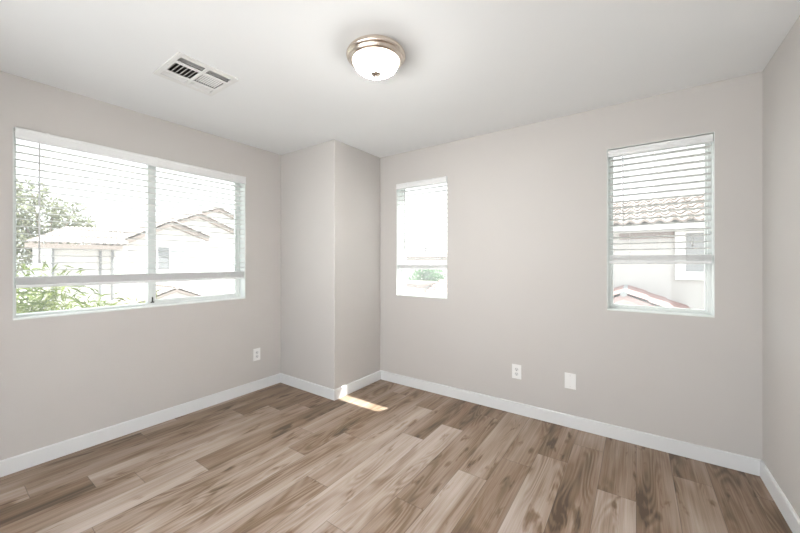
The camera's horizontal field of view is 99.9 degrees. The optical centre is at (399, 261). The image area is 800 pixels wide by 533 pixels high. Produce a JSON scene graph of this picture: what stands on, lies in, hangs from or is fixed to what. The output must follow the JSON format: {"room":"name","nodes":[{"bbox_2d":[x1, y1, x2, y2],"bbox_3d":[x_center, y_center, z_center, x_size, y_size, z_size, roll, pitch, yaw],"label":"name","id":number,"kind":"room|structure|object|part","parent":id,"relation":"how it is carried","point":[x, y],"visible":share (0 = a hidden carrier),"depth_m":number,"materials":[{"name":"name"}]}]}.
{"room":"empty bedroom","nodes":[
{"label":"empty bedroom","id":0,"kind":"room"},
{"bbox_2d":[0,71,280,459],"bbox_3d":[-1.950,0.086,2.815,0.170,2.710,3.806,0,0,35],"label":"wall","id":1,"kind":"structure","parent":0,"point":[62,378],"depth_m":2.51,"materials":[{"name":"beige paint"}]},
{"bbox_2d":[13,127,244,319],"bbox_3d":[-2.008,-0.234,2.721,0.154,1.189,1.502,0,0,35],"label":"window","id":2,"kind":"structure","parent":1,"relation":"in","point":[239,254],"depth_m":2.73,"materials":[{"name":"white plastic"}]},
{"bbox_3d":[-1.979,0.356,2.701,0.082,0.008,1.500,0,0,35],"label":"sill","id":3,"kind":"part","parent":2,"relation":"part of","materials":[{"name":"white paint"}]},
{"bbox_2d":[15,127,245,287],"bbox_3d":[-1.960,-0.333,2.689,0.084,0.992,1.488,0,0,35],"label":"window blind","id":4,"kind":"object","parent":2,"relation":"attached to","point":[20,133],"visible":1,"depth_m":2.48,"materials":[{"name":"white plastic"}]},
{"bbox_3d":[-1.969,0.152,2.695,0.050,0.022,1.476,0,0,35],"label":"rail","id":5,"kind":"part","parent":4,"relation":"part of","materials":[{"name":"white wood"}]},
{"bbox_3d":[-1.831,-0.234,3.029,0.024,1.141,0.748,0,0,35],"label":"sash","id":6,"kind":"part","parent":2,"relation":"part of","materials":[{"name":"white plastic"}]},
{"bbox_2d":[0,373,279,476],"bbox_3d":[-2.074,1.243,2.478,0.014,0.096,2.772,0,0,35],"label":"baseboard","id":7,"kind":"structure","parent":1,"relation":"attached to","point":[32,458],"depth_m":2.48,"materials":[{"name":"white paint"}]},
{"bbox_2d":[253,348,259,360],"bbox_3d":[-1.441,0.932,3.385,0.009,0.122,0.076,0,0,35],"label":"wall outlet","id":8,"kind":"object","parent":1,"relation":"attached to","point":[256,352],"visible":1,"depth_m":3.38,"materials":[{"name":"white plastic"}]},
{"bbox_2d":[281,139,379,389],"bbox_3d":[-0.749,0.071,3.665,0.819,2.440,0.694,0,0,35],"label":"column","id":9,"kind":"structure","parent":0,"point":[330,190],"depth_m":3.36,"materials":[{"name":"beige paint"}]},
{"bbox_2d":[0,379,791,532],"bbox_3d":[-0.345,1.351,1.688,3.753,0.120,3.466,0,0,35],"label":"floor","id":10,"kind":"structure","parent":0,"point":[383,456],"depth_m":1.99,"materials":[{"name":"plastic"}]},
{"bbox_2d":[0,0,799,157],"bbox_3d":[-0.345,-1.209,1.688,3.753,0.120,3.466,0,0,35],"label":"ceiling","id":11,"kind":"structure","parent":0,"point":[470,68],"depth_m":1.87,"materials":[{"name":"white paint"}]},
{"bbox_2d":[153,51,238,95],"bbox_3d":[-1.256,-1.200,2.079,0.358,0.118,0.346,0,0,35],"label":"ceiling vent","id":12,"kind":"object","parent":11,"relation":"in","point":[182,69],"visible":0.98,"depth_m":2.09,"materials":[{"name":"white metal"}]},
{"bbox_2d":[346,34,405,79],"bbox_3d":[-0.130,-1.073,1.823,0.320,0.151,0.320,0,0,35],"label":"ceiling lamp","id":13,"kind":"object","parent":11,"relation":"attached to","point":[374,56],"visible":1,"depth_m":1.74,"materials":[{"name":"white glass"}]},
{"bbox_2d":[380,71,762,459],"bbox_3d":[0.700,0.086,3.176,3.753,2.710,0.170,0,0,35],"label":"wall","id":14,"kind":"structure","parent":0,"point":[527,204],"depth_m":2.59,"materials":[{"name":"beige paint"}]},
{"bbox_2d":[396,183,446,298],"bbox_3d":[0.254,-0.235,3.480,0.605,1.184,0.154,0,0,35],"label":"window","id":15,"kind":"structure","parent":14,"relation":"in","point":[400,259],"depth_m":3.63,"materials":[{"name":"white plastic"}]},
{"bbox_2d":[396,176,446,269],"bbox_3d":[0.222,-0.375,3.435,0.591,0.902,0.078,0,0,35],"label":"window blind","id":16,"kind":"object","parent":15,"relation":"attached to","point":[439,180],"visible":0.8,"depth_m":3.42,"materials":[{"name":"white plastic"}]},
{"bbox_3d":[0.227,0.065,3.442,0.579,0.022,0.050,0,0,35],"label":"rail","id":17,"kind":"part","parent":16,"relation":"part of","materials":[{"name":"white plastic"}]},
{"bbox_3d":[0.234,0.353,3.452,0.603,0.008,0.082,0,0,35],"label":"sill","id":18,"kind":"part","parent":15,"relation":"part of","materials":[{"name":"white paint"}]},
{"bbox_2d":[512,364,520,378],"bbox_3d":[0.993,0.934,2.861,0.078,0.122,0.009,0,0,35],"label":"wall outlet","id":19,"kind":"object","parent":14,"relation":"attached to","point":[516,369],"visible":1,"depth_m":2.86,"materials":[{"name":"white plastic"}]},
{"bbox_2d":[280,370,760,475],"bbox_3d":[0.448,1.243,2.817,3.753,0.096,0.708,0,0,35],"label":"baseboard","id":20,"kind":"structure","parent":14,"relation":"attached to","point":[742,463],"depth_m":2.67,"materials":[{"name":"white paint"}]},
{"bbox_2d":[565,372,575,389],"bbox_3d":[1.329,0.931,2.625,0.080,0.122,0.008,0,0,35],"label":"blank wall plate","id":21,"kind":"object","parent":14,"relation":"attached to","point":[570,379],"visible":1,"depth_m":2.62,"materials":[{"name":"white plastic"}]},
{"bbox_2d":[607,132,714,317],"bbox_3d":[1.817,-0.238,2.382,0.589,1.190,0.154,0,0,35],"label":"window","id":22,"kind":"structure","parent":14,"relation":"in","point":[709,269],"depth_m":2.25,"materials":[{"name":"white plastic"}]},
{"bbox_2d":[608,134,712,263],"bbox_3d":[1.788,-0.405,2.341,0.572,0.839,0.070,0,0,35],"label":"window blind","id":23,"kind":"object","parent":22,"relation":"attached to","point":[704,139],"visible":1,"depth_m":2.32,"materials":[{"name":"white plastic"}]},
{"bbox_3d":[1.796,-0.798,2.351,0.552,0.041,0.044,0,0,35],"label":"head rail","id":24,"kind":"part","parent":23,"relation":"part of","materials":[{"name":"white plastic"}]},
{"bbox_3d":[1.790,0.004,2.344,0.560,0.022,0.050,0,0,35],"label":"rail","id":25,"kind":"part","parent":23,"relation":"part of","materials":[{"name":"white plastic"}]},
{"bbox_3d":[1.929,-0.463,2.211,0.002,0.631,0.002,0,0,26],"label":"lift cord","id":26,"kind":"part","parent":23,"relation":"part of","materials":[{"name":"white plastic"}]},
{"bbox_3d":[1.797,0.353,2.354,0.587,0.008,0.082,0,0,35],"label":"sill","id":27,"kind":"part","parent":22,"relation":"part of","materials":[{"name":"white paint"}]},
{"bbox_2d":[763,16,799,517],"bbox_3d":[1.260,0.086,0.561,0.170,2.710,3.806,0,0,35],"label":"wall","id":28,"kind":"structure","parent":0,"point":[781,75],"depth_m":1.76,"materials":[{"name":"beige paint"}]},
{"bbox_2d":[760,460,799,532],"bbox_3d":[1.185,1.243,0.614,0.014,0.096,3.466,0,0,35],"label":"baseboard","id":29,"kind":"structure","parent":28,"relation":"attached to","point":[786,509],"depth_m":1.74,"materials":[{"name":"white paint"}]},
{"label":"outside","id":30,"kind":"structure","parent":0,"visible":0},
{"bbox_3d":[-6.527,4.241,16.805,110.000,0.100,100.000,0,0,35],"label":"ground","id":31,"kind":"structure","parent":30,"visible":0},
{"bbox_2d":[16,178,100,311],"bbox_3d":[-27.595,-1.235,25.832,4.940,10.902,7.550,0,0,35],"label":"leafy tree","id":32,"kind":"object","parent":31,"relation":"on","point":[30,230],"visible":0.43,"depth_m":25.25,"materials":[{"name":"green plant"}]},
{"bbox_2d":[16,252,160,313],"bbox_3d":[-3.960,2.008,3.949,2.088,4.366,2.334,0,0,35],"label":"bush","id":33,"kind":"object","parent":31,"relation":"on","point":[30,305],"visible":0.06,"depth_m":3.65,"materials":[{"name":"green plant"}]},
{"bbox_2d":[24,219,209,310],"bbox_3d":[-18.154,0.651,21.895,7.120,7.080,9.288,0,0,35],"label":"gabled house","id":34,"kind":"structure","parent":31,"relation":"on","point":[52,256],"depth_m":20.24,"materials":[{"name":"white paint"}]},
{"bbox_3d":[-15.318,-0.239,23.210,0.030,1.480,0.940,0,0,35],"label":"pane","id":35,"kind":"part","parent":34,"relation":"part of","materials":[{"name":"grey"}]},
{"bbox_2d":[108,284,203,304],"bbox_3d":[-14.392,2.786,20.131,3.305,2.810,4.076,0,0,35],"label":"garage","id":36,"kind":"structure","parent":31,"relation":"on","point":[167,291],"depth_m":19.45,"materials":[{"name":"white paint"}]},
{"bbox_2d":[139,208,233,228],"bbox_3d":[-23.313,-0.914,39.100,8.900,10.210,8.895,0,0,35],"label":"gabled house","id":37,"kind":"structure","parent":31,"relation":"on","point":[211,214],"depth_m":37.26,"materials":[{"name":"white paint"}]},
{"bbox_2d":[162,212,233,295],"bbox_3d":[-19.819,-0.089,31.024,5.900,8.560,7.504,0,0,35],"label":"gabled house","id":38,"kind":"structure","parent":31,"relation":"on","point":[223,286],"depth_m":30.79,"materials":[{"name":"white paint"}]},
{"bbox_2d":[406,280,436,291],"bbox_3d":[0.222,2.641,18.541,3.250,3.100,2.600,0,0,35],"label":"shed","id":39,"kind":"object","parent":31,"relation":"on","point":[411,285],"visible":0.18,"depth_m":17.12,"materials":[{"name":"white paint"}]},
{"bbox_2d":[406,248,446,280],"bbox_3d":[5.213,1.281,37.870,18.000,5.820,8.073,0,0,35],"label":"house","id":40,"kind":"structure","parent":31,"relation":"on","point":[428,254],"depth_m":35.78,"materials":[{"name":"white paint"}]},
{"bbox_2d":[408,264,445,280],"bbox_3d":[2.034,2.157,24.851,3.238,4.078,1.771,0,0,35],"label":"round bush","id":41,"kind":"object","parent":31,"relation":"on","point":[432,276],"visible":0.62,"depth_m":24.57,"materials":[{"name":"green plant"}]},
{"bbox_2d":[424,279,446,293],"bbox_3d":[4.070,2.570,17.060,4.550,3.242,5.466,0,0,35],"label":"house","id":42,"kind":"structure","parent":31,"relation":"on","point":[440,286],"depth_m":17.16,"materials":[{"name":"white paint"}]},
{"bbox_2d":[613,144,703,308],"bbox_3d":[10.327,0.166,7.917,11.000,8.050,9.171,0,0,35],"label":"neighbor house","id":43,"kind":"structure","parent":31,"relation":"on","point":[658,285],"depth_m":8.32,"materials":[{"name":"paint"}]}
]}

